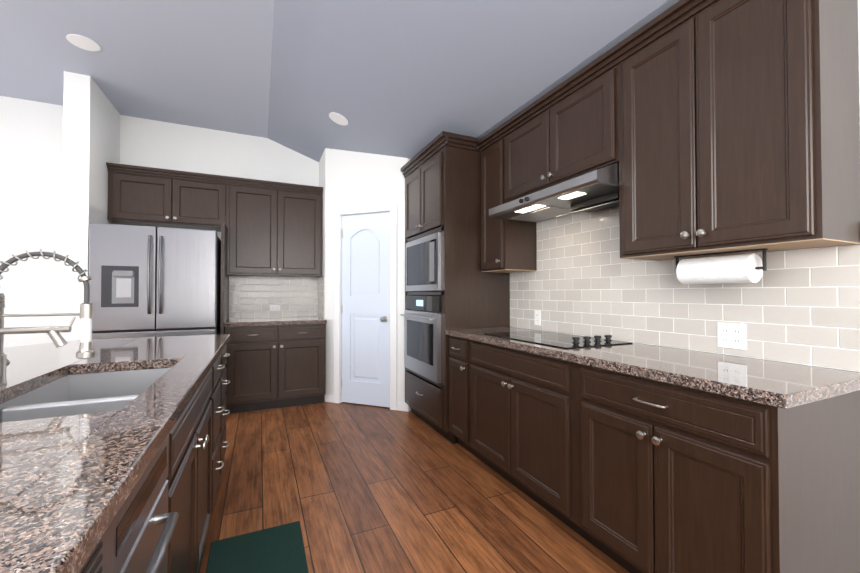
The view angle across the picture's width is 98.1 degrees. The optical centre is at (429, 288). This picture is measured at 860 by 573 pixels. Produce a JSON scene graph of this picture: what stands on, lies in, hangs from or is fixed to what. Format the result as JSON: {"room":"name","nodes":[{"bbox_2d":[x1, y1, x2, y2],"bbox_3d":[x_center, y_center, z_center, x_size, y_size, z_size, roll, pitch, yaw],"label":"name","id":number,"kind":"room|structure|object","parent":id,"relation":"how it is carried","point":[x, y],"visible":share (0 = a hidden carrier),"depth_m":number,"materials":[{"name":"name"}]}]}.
{"room":"kitchen","nodes":[
{"label":"kitchen","id":0,"kind":"room"},
{"bbox_2d":[56,71,123,340],"bbox_3d":[-3.090,-0.313,3.416,0.170,3.120,0.730,0,-1,-25],"label":"wall","id":1,"kind":"structure","parent":0,"point":[91,128],"depth_m":3.12,"materials":[{"name":"white paint"}]},
{"bbox_2d":[0,96,409,383],"bbox_3d":[-3.198,-0.307,3.856,6.540,3.120,0.120,0,-1,-25],"label":"wall","id":2,"kind":"structure","parent":0,"point":[54,158],"depth_m":3.82,"materials":[{"name":"white paint"}]},
{"bbox_2d":[107,166,229,231],"bbox_3d":[-2.645,-0.877,3.857,0.996,0.481,0.349,0,-1,-25],"label":"upper cabinet","id":3,"kind":"object","parent":2,"relation":"attached to","point":[135,197],"depth_m":3.69,"materials":[{"name":"brown wood"}]},
{"bbox_2d":[227,182,322,276],"bbox_3d":[-1.752,-0.627,4.262,0.968,0.971,0.349,0,-1,-25],"label":"upper cabinet","id":4,"kind":"object","parent":2,"relation":"attached to","point":[274,228],"depth_m":4.09,"materials":[{"name":"brown wood"}]},
{"bbox_2d":[229,276,324,318],"bbox_3d":[-1.721,0.100,4.187,0.972,0.482,0.494,0,-1,-25],"label":"backsplash","id":5,"kind":"structure","parent":2,"relation":"attached to","point":[253,296],"depth_m":4.38,"materials":[{"name":"tile"}]},
{"bbox_2d":[270,305,279,310],"bbox_3d":[-1.825,0.231,4.394,0.115,0.070,0.007,0,-1,-25],"label":"electrical outlet","id":6,"kind":"object","parent":5,"relation":"attached to","point":[274,307],"visible":1,"depth_m":4.39,"materials":[{"name":"white plastic"}]},
{"bbox_2d":[316,148,339,393],"bbox_3d":[-1.198,-0.300,4.340,0.100,3.120,0.625,0,-1,-25],"label":"wall","id":7,"kind":"structure","parent":0,"point":[328,167],"depth_m":4.15,"materials":[{"name":"white paint"}]},
{"bbox_2d":[333,202,396,409],"bbox_3d":[-0.682,0.185,4.017,0.764,2.140,0.113,0,-1,20],"label":"door frame","id":8,"kind":"structure","parent":7,"relation":"attached to","point":[391,208],"depth_m":3.98,"materials":[{"name":"white paint"}]},
{"bbox_2d":[341,212,389,406],"bbox_3d":[-0.682,0.222,4.008,0.454,2.043,0.462,0,-1,-25],"label":"pantry door","id":9,"kind":"structure","parent":7,"relation":"in","point":[365,312],"depth_m":4.00,"materials":[{"name":"white paint"}]},
{"bbox_2d":[325,394,408,411],"bbox_3d":[-0.696,1.210,3.959,1.024,0.090,0.012,0,-1,20],"label":"baseboard","id":10,"kind":"structure","parent":7,"relation":"attached to","point":[402,406],"depth_m":3.81,"materials":[{"name":"white paint"}]},
{"bbox_2d":[0,0,679,161],"bbox_3d":[-1.500,-1.674,0.199,6.870,0.750,8.320,0,-1,-25],"label":"ceiling","id":11,"kind":"structure","parent":0,"point":[409,79],"depth_m":2.66,"materials":[{"name":"paint"}]},
{"bbox_2d":[66,34,100,50],"bbox_3d":[-2.527,-1.790,2.722,0.188,0.006,0.188,0,-1,-25],"label":"recessed light","id":12,"kind":"object","parent":11,"relation":"in","point":[83,42],"visible":1,"depth_m":2.71,"materials":[{"name":"white paint"}]},
{"bbox_2d":[329,112,347,125],"bbox_3d":[-0.854,-1.580,3.484,0.178,0.064,0.188,0,-1,-25],"label":"recessed light","id":13,"kind":"object","parent":11,"relation":"in","point":[339,119],"visible":1,"depth_m":3.47,"materials":[{"name":"white paint"}]},
{"bbox_2d":[200,402,629,572],"bbox_3d":[-1.500,1.261,0.157,6.870,0.120,8.320,0,-1,-25],"label":"floor","id":14,"kind":"structure","parent":0,"point":[356,488],"depth_m":2.16,"materials":[{"name":"brown wood"}]},
{"bbox_2d":[89,223,220,338],"bbox_3d":[-2.521,0.359,3.546,0.910,1.780,0.851,0,-1,-25],"label":"refrigerator","id":15,"kind":"object","parent":14,"relation":"on","point":[149,281],"visible":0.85,"depth_m":3.21,"materials":[{"name":"grey metal"}]},
{"bbox_2d":[167,351,222,563],"bbox_3d":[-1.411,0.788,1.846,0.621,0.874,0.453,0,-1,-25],"label":"base cabinet","id":16,"kind":"object","parent":14,"relation":"on","point":[197,442],"depth_m":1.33,"materials":[{"name":"brown wood"}]},
{"bbox_2d":[79,434,178,572],"bbox_3d":[-0.770,0.771,0.533,0.634,0.870,0.580,0,-1,-25],"label":"dishwasher","id":17,"kind":"object","parent":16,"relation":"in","point":[136,536],"visible":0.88,"depth_m":0.69,"materials":[{"name":"grey"}]},
{"bbox_2d":[223,344,229,465],"bbox_3d":[-1.595,0.794,2.248,0.621,0.874,0.430,0,-1,-25],"label":"base cabinet","id":18,"kind":"object","parent":14,"relation":"on","point":[225,354],"depth_m":2.41,"materials":[{"name":"brown wood"}]},
{"bbox_2d":[0,334,229,572],"bbox_3d":[-1.079,0.309,0.391,1.260,0.040,4.330,0,-1,-25],"label":"countertop","id":19,"kind":"structure","parent":18,"relation":"on","point":[67,484],"depth_m":0.69,"materials":[{"name":"stone"}]},
{"bbox_2d":[0,249,95,385],"bbox_3d":[-1.262,0.087,1.212,0.284,0.427,0.100,0,-1,-25],"label":"faucet","id":20,"kind":"object","parent":19,"relation":"on","point":[86,350],"visible":1,"depth_m":1.21,"materials":[{"name":"silver metal"}]},
{"bbox_2d":[0,368,170,422],"bbox_3d":[-1.094,0.453,1.192,0.400,0.223,0.825,0,-1,-25],"label":"sink","id":21,"kind":"object","parent":19,"relation":"in","point":[76,394],"visible":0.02,"depth_m":1.38,"materials":[{"name":"silver metal"}]},
{"bbox_2d":[206,521,308,572],"bbox_3d":[-0.705,1.214,1.522,0.400,0.011,0.760,0,-1,-25],"label":"kitchen mat","id":22,"kind":"object","parent":14,"relation":"on","point":[279,549],"visible":0.98,"depth_m":1.71,"materials":[{"name":"teal fabric"}]},
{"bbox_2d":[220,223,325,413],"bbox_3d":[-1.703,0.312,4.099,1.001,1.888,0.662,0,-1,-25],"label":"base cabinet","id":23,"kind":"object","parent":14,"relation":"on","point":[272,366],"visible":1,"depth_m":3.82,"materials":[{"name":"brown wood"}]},
{"bbox_2d":[224,316,326,326],"bbox_3d":[-1.689,0.362,4.112,0.972,0.040,0.648,0,-1,-25],"label":"countertop","id":24,"kind":"structure","parent":23,"relation":"on","point":[269,321],"depth_m":3.92,"materials":[{"name":"stone"}]},
{"bbox_2d":[401,131,509,443],"bbox_3d":[0.205,0.013,3.473,0.682,2.470,0.958,0,-1,-25],"label":"tall cabinet","id":25,"kind":"object","parent":14,"relation":"on","point":[441,172],"visible":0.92,"depth_m":3.07,"materials":[{"name":"brown wood"}]},
{"bbox_2d":[400,296,440,382],"bbox_3d":[0.143,0.423,3.466,0.639,0.706,0.754,0,-1,-25],"label":"wall oven","id":26,"kind":"object","parent":25,"relation":"in","point":[422,336],"visible":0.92,"depth_m":3.26,"materials":[{"name":"silver metal"}]},
{"bbox_2d":[406,232,440,290],"bbox_3d":[0.110,-0.213,3.460,0.452,0.478,0.754,0,-1,-25],"label":"microwave","id":27,"kind":"object","parent":25,"relation":"in","point":[423,263],"visible":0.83,"depth_m":3.27,"materials":[{"name":"silver metal"}]},
{"bbox_2d":[449,335,464,447],"bbox_3d":[0.483,0.803,2.934,0.614,0.874,0.326,0,-1,-25],"label":"base cabinet","id":28,"kind":"object","parent":14,"relation":"on","point":[456,344],"depth_m":2.82,"materials":[{"name":"brown wood"}]},
{"bbox_2d":[445,326,859,408],"bbox_3d":[0.844,0.334,2.128,0.633,0.040,2.102,0,-1,-25],"label":"countertop","id":29,"kind":"structure","parent":28,"relation":"on","point":[784,385],"depth_m":1.41,"materials":[{"name":"stone"}]},
{"bbox_2d":[484,330,632,348],"bbox_3d":[0.764,0.298,2.361,0.500,0.037,0.770,0,-1,-25],"label":"cooktop","id":30,"kind":"object","parent":29,"relation":"in","point":[560,340],"visible":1,"depth_m":2.20,"materials":[{"name":"black glass"}]},
{"bbox_2d":[465,339,568,525],"bbox_3d":[0.755,0.795,2.339,0.614,0.874,0.982,0,-1,-25],"label":"base cabinet","id":31,"kind":"object","parent":14,"relation":"on","point":[517,402],"depth_m":2.13,"materials":[{"name":"brown wood"}]},
{"bbox_2d":[569,362,859,572],"bbox_3d":[1.117,0.784,1.547,0.614,0.874,0.760,0,-1,-25],"label":"base cabinet","id":32,"kind":"object","parent":14,"relation":"on","point":[632,473],"depth_m":1.27,"materials":[{"name":"brown wood"}]},
{"bbox_2d":[511,0,859,371],"bbox_3d":[1.528,-0.340,1.553,0.120,3.120,8.240,0,-1,-25],"label":"wall","id":33,"kind":"structure","parent":0,"point":[858,0],"depth_m":1.35,"materials":[{"name":"white paint"}]},
{"bbox_2d":[477,132,536,272],"bbox_3d":[0.620,-0.649,3.011,0.319,1.021,0.338,0,-1,-25],"label":"upper cabinet","id":34,"kind":"object","parent":33,"relation":"attached to","point":[507,246],"depth_m":2.89,"materials":[{"name":"brown wood"}]},
{"bbox_2d":[501,56,616,203],"bbox_3d":[0.893,-0.908,2.417,0.319,0.521,0.975,0,-1,-25],"label":"upper cabinet","id":35,"kind":"object","parent":33,"relation":"attached to","point":[571,135],"depth_m":2.24,"materials":[{"name":"brown wood"}]},
{"bbox_2d":[489,162,618,221],"bbox_3d":[0.827,-0.543,2.382,0.463,0.205,0.963,0,-1,-25],"label":"range hood","id":36,"kind":"object","parent":35,"relation":"attached to","point":[595,190],"visible":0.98,"depth_m":2.20,"materials":[{"name":"silver metal"}]},
{"bbox_2d":[510,206,859,371],"bbox_3d":[1.129,-0.104,2.264,0.009,0.837,2.101,0,-1,-25],"label":"backsplash","id":37,"kind":"structure","parent":33,"relation":"attached to","point":[802,306],"depth_m":1.92,"materials":[{"name":"tile"}]},
{"bbox_2d":[534,310,540,325],"bbox_3d":[0.832,0.229,2.888,0.007,0.115,0.070,0,-1,-25],"label":"electrical outlet","id":38,"kind":"object","parent":37,"relation":"attached to","point":[537,317],"visible":1,"depth_m":2.88,"materials":[{"name":"white plastic"}]},
{"bbox_2d":[717,322,746,349],"bbox_3d":[1.375,0.218,1.701,0.007,0.115,0.116,0,-1,-25],"label":"electrical outlet","id":39,"kind":"object","parent":37,"relation":"attached to","point":[732,335],"visible":1,"depth_m":1.70,"materials":[{"name":"white plastic"}]},
{"bbox_2d":[617,0,859,260],"bbox_3d":[1.253,-0.669,1.627,0.319,1.021,0.755,0,-1,-25],"label":"upper cabinet","id":40,"kind":"object","parent":33,"relation":"attached to","point":[713,126],"depth_m":1.42,"materials":[{"name":"brown wood"}]},
{"bbox_2d":[674,248,767,284],"bbox_3d":[1.251,-0.086,1.626,0.120,0.136,0.350,0,-1,-25],"label":"paper towel holder","id":41,"kind":"object","parent":40,"relation":"attached to","point":[741,268],"visible":1,"depth_m":1.57,"materials":[{"name":"black metal"},{"name":"paper"}]}
]}

